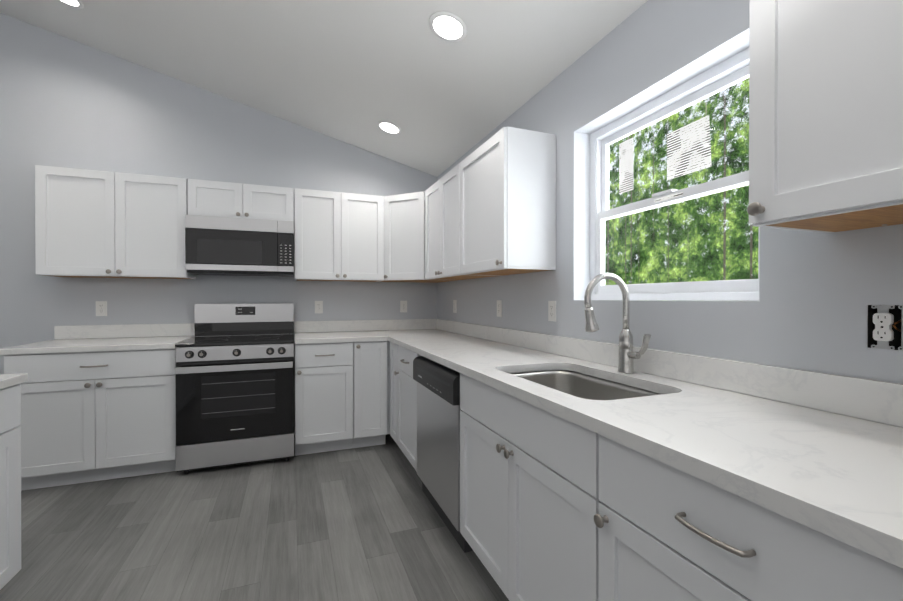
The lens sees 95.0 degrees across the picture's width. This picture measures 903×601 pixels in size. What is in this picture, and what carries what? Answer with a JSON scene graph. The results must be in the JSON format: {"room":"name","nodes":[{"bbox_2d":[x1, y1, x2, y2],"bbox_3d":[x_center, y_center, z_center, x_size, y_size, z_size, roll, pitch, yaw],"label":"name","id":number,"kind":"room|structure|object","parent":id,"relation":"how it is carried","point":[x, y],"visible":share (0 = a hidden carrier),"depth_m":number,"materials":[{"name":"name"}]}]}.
{"room":"kitchen","nodes":[
{"label":"kitchen","id":0,"kind":"room"},
{"bbox_2d":[0,13,436,434],"bbox_3d":[-4.157,-0.892,2.727,8.860,4.200,0.150,0,0,-21],"label":"wall","id":1,"kind":"structure","parent":0,"point":[65,102],"depth_m":3.29,"materials":[{"name":"grey paint"}]},
{"bbox_2d":[96,301,106,315],"bbox_3d":[-2.710,0.063,3.204,0.070,0.115,0.007,0,0,-21],"label":"electrical outlet","id":2,"kind":"object","parent":1,"relation":"attached to","point":[101,308],"visible":1,"depth_m":3.20,"materials":[{"name":"white plastic"}]},
{"bbox_2d":[35,165,195,278],"bbox_3d":[-2.468,-0.549,3.107,0.888,0.754,0.354,0,0,-21],"label":"upper cabinet","id":3,"kind":"object","parent":1,"relation":"attached to","point":[96,224],"visible":0.98,"depth_m":2.96,"materials":[{"name":"white paint"}]},
{"bbox_2d":[54,323,194,338],"bbox_3d":[-2.542,0.239,3.261,0.912,0.101,0.020,0,0,-21],"label":"backsplash","id":4,"kind":"structure","parent":1,"relation":"attached to","point":[111,331],"depth_m":3.24,"materials":[{"name":"stone"}]},
{"bbox_2d":[188,179,293,220],"bbox_3d":[-1.699,-0.784,3.401,0.754,0.288,0.354,0,0,-21],"label":"upper cabinet","id":5,"kind":"object","parent":1,"relation":"attached to","point":[223,199],"visible":0.69,"depth_m":3.26,"materials":[{"name":"white paint"}]},
{"bbox_2d":[185,214,293,276],"bbox_3d":[-1.691,-0.425,3.382,0.750,0.428,0.395,0,0,-21],"label":"over-the-range microwave","id":6,"kind":"object","parent":5,"relation":"attached to","point":[224,246],"visible":1,"depth_m":3.20,"materials":[{"name":"grey"}]},
{"bbox_2d":[315,301,322,312],"bbox_3d":[-1.212,0.060,3.780,0.070,0.115,0.007,0,0,-21],"label":"electrical outlet","id":7,"kind":"object","parent":1,"relation":"attached to","point":[318,306],"visible":1,"depth_m":3.78,"materials":[{"name":"white plastic"}]},
{"bbox_2d":[294,188,383,281],"bbox_3d":[-0.997,-0.552,3.673,0.745,0.754,0.354,0,0,-21],"label":"upper cabinet","id":8,"kind":"object","parent":1,"relation":"attached to","point":[338,236],"visible":1,"depth_m":3.53,"materials":[{"name":"white paint"}]},
{"bbox_2d":[294,319,435,332],"bbox_3d":[-0.774,0.236,3.941,1.353,0.101,0.020,0,0,-21],"label":"backsplash","id":9,"kind":"structure","parent":1,"relation":"attached to","point":[346,325],"depth_m":3.90,"materials":[{"name":"stone"}]},
{"bbox_2d":[400,301,406,311],"bbox_3d":[-0.469,0.059,4.066,0.070,0.115,0.007,0,0,-21],"label":"electrical outlet","id":10,"kind":"object","parent":1,"relation":"attached to","point":[403,306],"visible":1,"depth_m":4.06,"materials":[{"name":"white plastic"}]},
{"bbox_2d":[379,191,457,282],"bbox_3d":[-0.325,-0.554,3.795,0.618,0.752,0.608,0,0,-21],"label":"upper cabinet","id":11,"kind":"object","parent":1,"relation":"attached to","point":[404,237],"visible":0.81,"depth_m":3.59,"materials":[{"name":"white paint"}]},
{"bbox_2d":[0,434,508,600],"bbox_3d":[-2.704,1.256,-1.037,8.860,0.060,8.260,0,0,-21],"label":"floor","id":12,"kind":"structure","parent":0,"point":[367,523],"depth_m":2.11,"materials":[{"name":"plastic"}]},
{"bbox_2d":[0,384,20,589],"bbox_3d":[-1.976,0.795,0.853,0.799,0.843,1.860,0,0,-21],"label":"base cabinet","id":13,"kind":"object","parent":12,"relation":"on","point":[10,486],"visible":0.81,"depth_m":1.79,"materials":[{"name":"white paint"}]},
{"bbox_2d":[0,373,27,388],"bbox_3d":[-1.991,0.354,0.841,0.864,0.036,1.912,0,0,-21],"label":"countertop","id":14,"kind":"structure","parent":13,"relation":"on","point":[7,380],"depth_m":1.80,"materials":[{"name":"stone"}]},
{"bbox_2d":[4,349,175,490],"bbox_3d":[-2.421,0.768,2.964,0.899,0.876,0.666,0,0,-21],"label":"base cabinet","id":15,"kind":"object","parent":12,"relation":"on","point":[94,416],"visible":0.79,"depth_m":2.70,"materials":[{"name":"white paint"}]},
{"bbox_2d":[0,336,194,354],"bbox_3d":[-2.434,0.311,2.967,0.922,0.036,0.646,0,0,-21],"label":"countertop","id":16,"kind":"structure","parent":15,"relation":"on","point":[98,344],"depth_m":2.76,"materials":[{"name":"stone"}]},
{"bbox_2d":[174,303,293,473],"bbox_3d":[-1.631,0.616,3.227,0.754,1.178,0.722,0,0,-21],"label":"electric range","id":17,"kind":"object","parent":12,"relation":"on","point":[234,370],"visible":0.98,"depth_m":2.97,"materials":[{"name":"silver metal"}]},
{"bbox_2d":[294,342,352,455],"bbox_3d":[-1.085,0.766,3.478,0.436,0.876,0.666,0,0,-21],"label":"base cabinet","id":18,"kind":"object","parent":12,"relation":"on","point":[323,396],"visible":0.98,"depth_m":3.21,"materials":[{"name":"white paint"}]},
{"bbox_2d":[352,341,386,447],"bbox_3d":[-0.754,0.765,3.609,0.272,0.876,0.659,0,0,-21],"label":"base cabinet","id":19,"kind":"object","parent":12,"relation":"on","point":[369,393],"visible":0.9,"depth_m":3.34,"materials":[{"name":"white paint"}]},
{"bbox_2d":[294,330,381,343],"bbox_3d":[-0.971,0.308,3.530,0.690,0.037,0.647,0,0,-21],"label":"countertop","id":20,"kind":"structure","parent":19,"relation":"on","point":[343,336],"depth_m":3.33,"materials":[{"name":"stone"}]},
{"bbox_2d":[387,341,389,433],"bbox_3d":[-0.335,0.712,3.798,0.638,0.771,0.608,0,0,-21],"label":"filler panel","id":21,"kind":"object","parent":19,"relation":"attached to","point":[388,387],"visible":0.07,"depth_m":3.40,"materials":[{"name":"white paint"}]},
{"bbox_2d":[390,342,398,444],"bbox_3d":[-0.161,0.767,3.359,0.629,0.876,0.247,0,0,-21],"label":"filler panel","id":22,"kind":"object","parent":12,"relation":"on","point":[393,398],"visible":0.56,"depth_m":3.26,"materials":[{"name":"white paint"}]},
{"bbox_2d":[394,345,420,471],"bbox_3d":[-0.036,0.768,2.982,0.666,0.876,0.539,0,0,-21],"label":"base cabinet","id":23,"kind":"object","parent":12,"relation":"on","point":[407,413],"visible":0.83,"depth_m":2.88,"materials":[{"name":"white paint"}]},
{"bbox_2d":[413,356,472,552],"bbox_3d":[0.176,0.778,2.398,0.630,0.862,0.699,0,0,-21],"label":"dishwasher","id":24,"kind":"object","parent":12,"relation":"on","point":[438,429],"visible":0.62,"depth_m":2.20,"materials":[{"name":"grey metal"}]},
{"bbox_2d":[460,373,600,600],"bbox_3d":[0.488,0.775,1.631,0.659,0.876,0.949,0,0,-21],"label":"base cabinet","id":25,"kind":"object","parent":12,"relation":"on","point":[529,491],"visible":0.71,"depth_m":1.41,"materials":[{"name":"white paint"}]},
{"bbox_2d":[382,329,902,568],"bbox_3d":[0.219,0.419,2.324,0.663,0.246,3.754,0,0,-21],"label":"countertop","id":26,"kind":"structure","parent":25,"relation":"on","point":[839,477],"depth_m":0.96,"materials":[{"name":"stone"}]},
{"bbox_2d":[584,273,650,373],"bbox_3d":[0.655,0.093,1.642,0.240,0.411,0.148,0,0,-21],"label":"pull-down faucet","id":27,"kind":"object","parent":26,"relation":"on","point":[627,354],"visible":1,"depth_m":1.69,"materials":[{"name":"silver metal"}]},
{"bbox_2d":[594,434,902,600],"bbox_3d":[0.772,0.779,0.884,0.666,0.876,0.645,0,0,-21],"label":"base cabinet","id":28,"kind":"object","parent":12,"relation":"on","point":[666,532],"visible":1,"depth_m":0.80,"materials":[{"name":"white paint"}]},
{"bbox_2d":[0,0,647,176],"bbox_3d":[-2.704,-1.801,-1.052,8.860,1.235,8.260,0,0,-21],"label":"ceiling","id":29,"kind":"structure","parent":0,"point":[353,72],"depth_m":2.63,"materials":[{"name":"white paint"}]},
{"bbox_2d":[59,0,83,8],"bbox_3d":[-2.437,-1.913,2.598,0.194,0.053,0.200,0,0,-21],"label":"recessed light","id":30,"kind":"object","parent":29,"relation":"in","point":[78,4],"visible":1,"depth_m":2.65,"materials":[{"name":"white plastic"}]},
{"bbox_2d":[377,121,400,133],"bbox_3d":[-0.504,-1.399,3.350,0.194,0.053,0.200,0,0,-21],"label":"recessed light","id":31,"kind":"object","parent":29,"relation":"in","point":[388,127],"visible":0.98,"depth_m":3.34,"materials":[{"name":"white plastic"}]},
{"bbox_2d":[429,11,466,41],"bbox_3d":[-0.017,-1.390,2.107,0.194,0.053,0.200,0,0,-21],"label":"recessed light","id":32,"kind":"object","parent":29,"relation":"in","point":[448,26],"visible":1,"depth_m":2.10,"materials":[{"name":"white plastic"}]},
{"bbox_2d":[437,0,902,383],"bbox_3d":[1.362,-0.156,0.488,0.150,2.750,8.000,0,0,-21],"label":"wall","id":33,"kind":"structure","parent":0,"point":[819,292],"depth_m":1.58,"materials":[{"name":"grey paint"}]},
{"bbox_2d":[453,300,456,312],"bbox_3d":[0.030,0.053,3.729,0.007,0.115,0.070,0,0,-21],"label":"electrical outlet","id":34,"kind":"object","parent":33,"relation":"attached to","point":[454,306],"visible":1,"depth_m":3.72,"materials":[{"name":"white plastic"}]},
{"bbox_2d":[425,164,494,279],"bbox_3d":[0.052,-0.550,3.182,0.354,0.754,0.757,0,0,-21],"label":"upper cabinet","id":35,"kind":"object","parent":33,"relation":"attached to","point":[441,228],"visible":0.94,"depth_m":3.08,"materials":[{"name":"white paint"}]},
{"bbox_2d":[497,300,501,316],"bbox_3d":[0.337,0.057,2.930,0.007,0.115,0.070,0,0,-21],"label":"electrical outlet","id":36,"kind":"object","parent":33,"relation":"attached to","point":[499,308],"visible":1,"depth_m":2.92,"materials":[{"name":"white plastic"}]},
{"bbox_2d":[459,126,555,275],"bbox_3d":[0.302,-0.546,2.532,0.354,0.754,0.630,0,0,-21],"label":"upper cabinet","id":37,"kind":"object","parent":33,"relation":"attached to","point":[507,200],"visible":1,"depth_m":2.28,"materials":[{"name":"white paint"}]},
{"bbox_2d":[548,301,555,321],"bbox_3d":[0.567,0.060,2.334,0.007,0.115,0.070,0,0,-21],"label":"electrical outlet","id":38,"kind":"object","parent":33,"relation":"attached to","point":[551,310],"visible":1,"depth_m":2.33,"materials":[{"name":"white plastic"}]},
{"bbox_2d":[436,319,902,426],"bbox_3d":[0.522,0.244,2.429,0.020,0.101,3.733,0,0,-21],"label":"backsplash","id":39,"kind":"structure","parent":33,"relation":"attached to","point":[872,400],"depth_m":1.33,"materials":[{"name":"stone"}]},
{"bbox_2d":[590,48,759,300],"bbox_3d":[0.924,-0.439,1.776,0.080,0.876,0.918,0,0,-21],"label":"double-hung window","id":40,"kind":"structure","parent":33,"relation":"in","point":[688,148],"depth_m":1.75,"materials":[{"name":"white plastic"}]},
{"bbox_2d":[747,0,902,232],"bbox_3d":[0.948,-0.558,0.853,0.354,0.754,0.465,0,0,-21],"label":"upper cabinet","id":41,"kind":"object","parent":33,"relation":"attached to","point":[825,116],"visible":1,"depth_m":0.88,"materials":[{"name":"white paint"}]},
{"bbox_2d":[868,305,902,350],"bbox_3d":[1.103,0.066,1.016,0.065,0.111,0.106,0,0,-21],"label":"electrical outlet box","id":42,"kind":"object","parent":33,"relation":"in","point":[885,326],"visible":1,"depth_m":1.04,"materials":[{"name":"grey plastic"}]},
{"label":"outside","id":43,"kind":"structure","parent":0,"visible":0},
{"bbox_2d":[605,78,758,300],"bbox_3d":[2.417,-5.320,8.370,7.200,19.000,38.000,0,0,-21],"label":"trees","id":44,"kind":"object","parent":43,"point":[616,253],"depth_m":9.93,"materials":[{"name":"green plant"}]}
]}

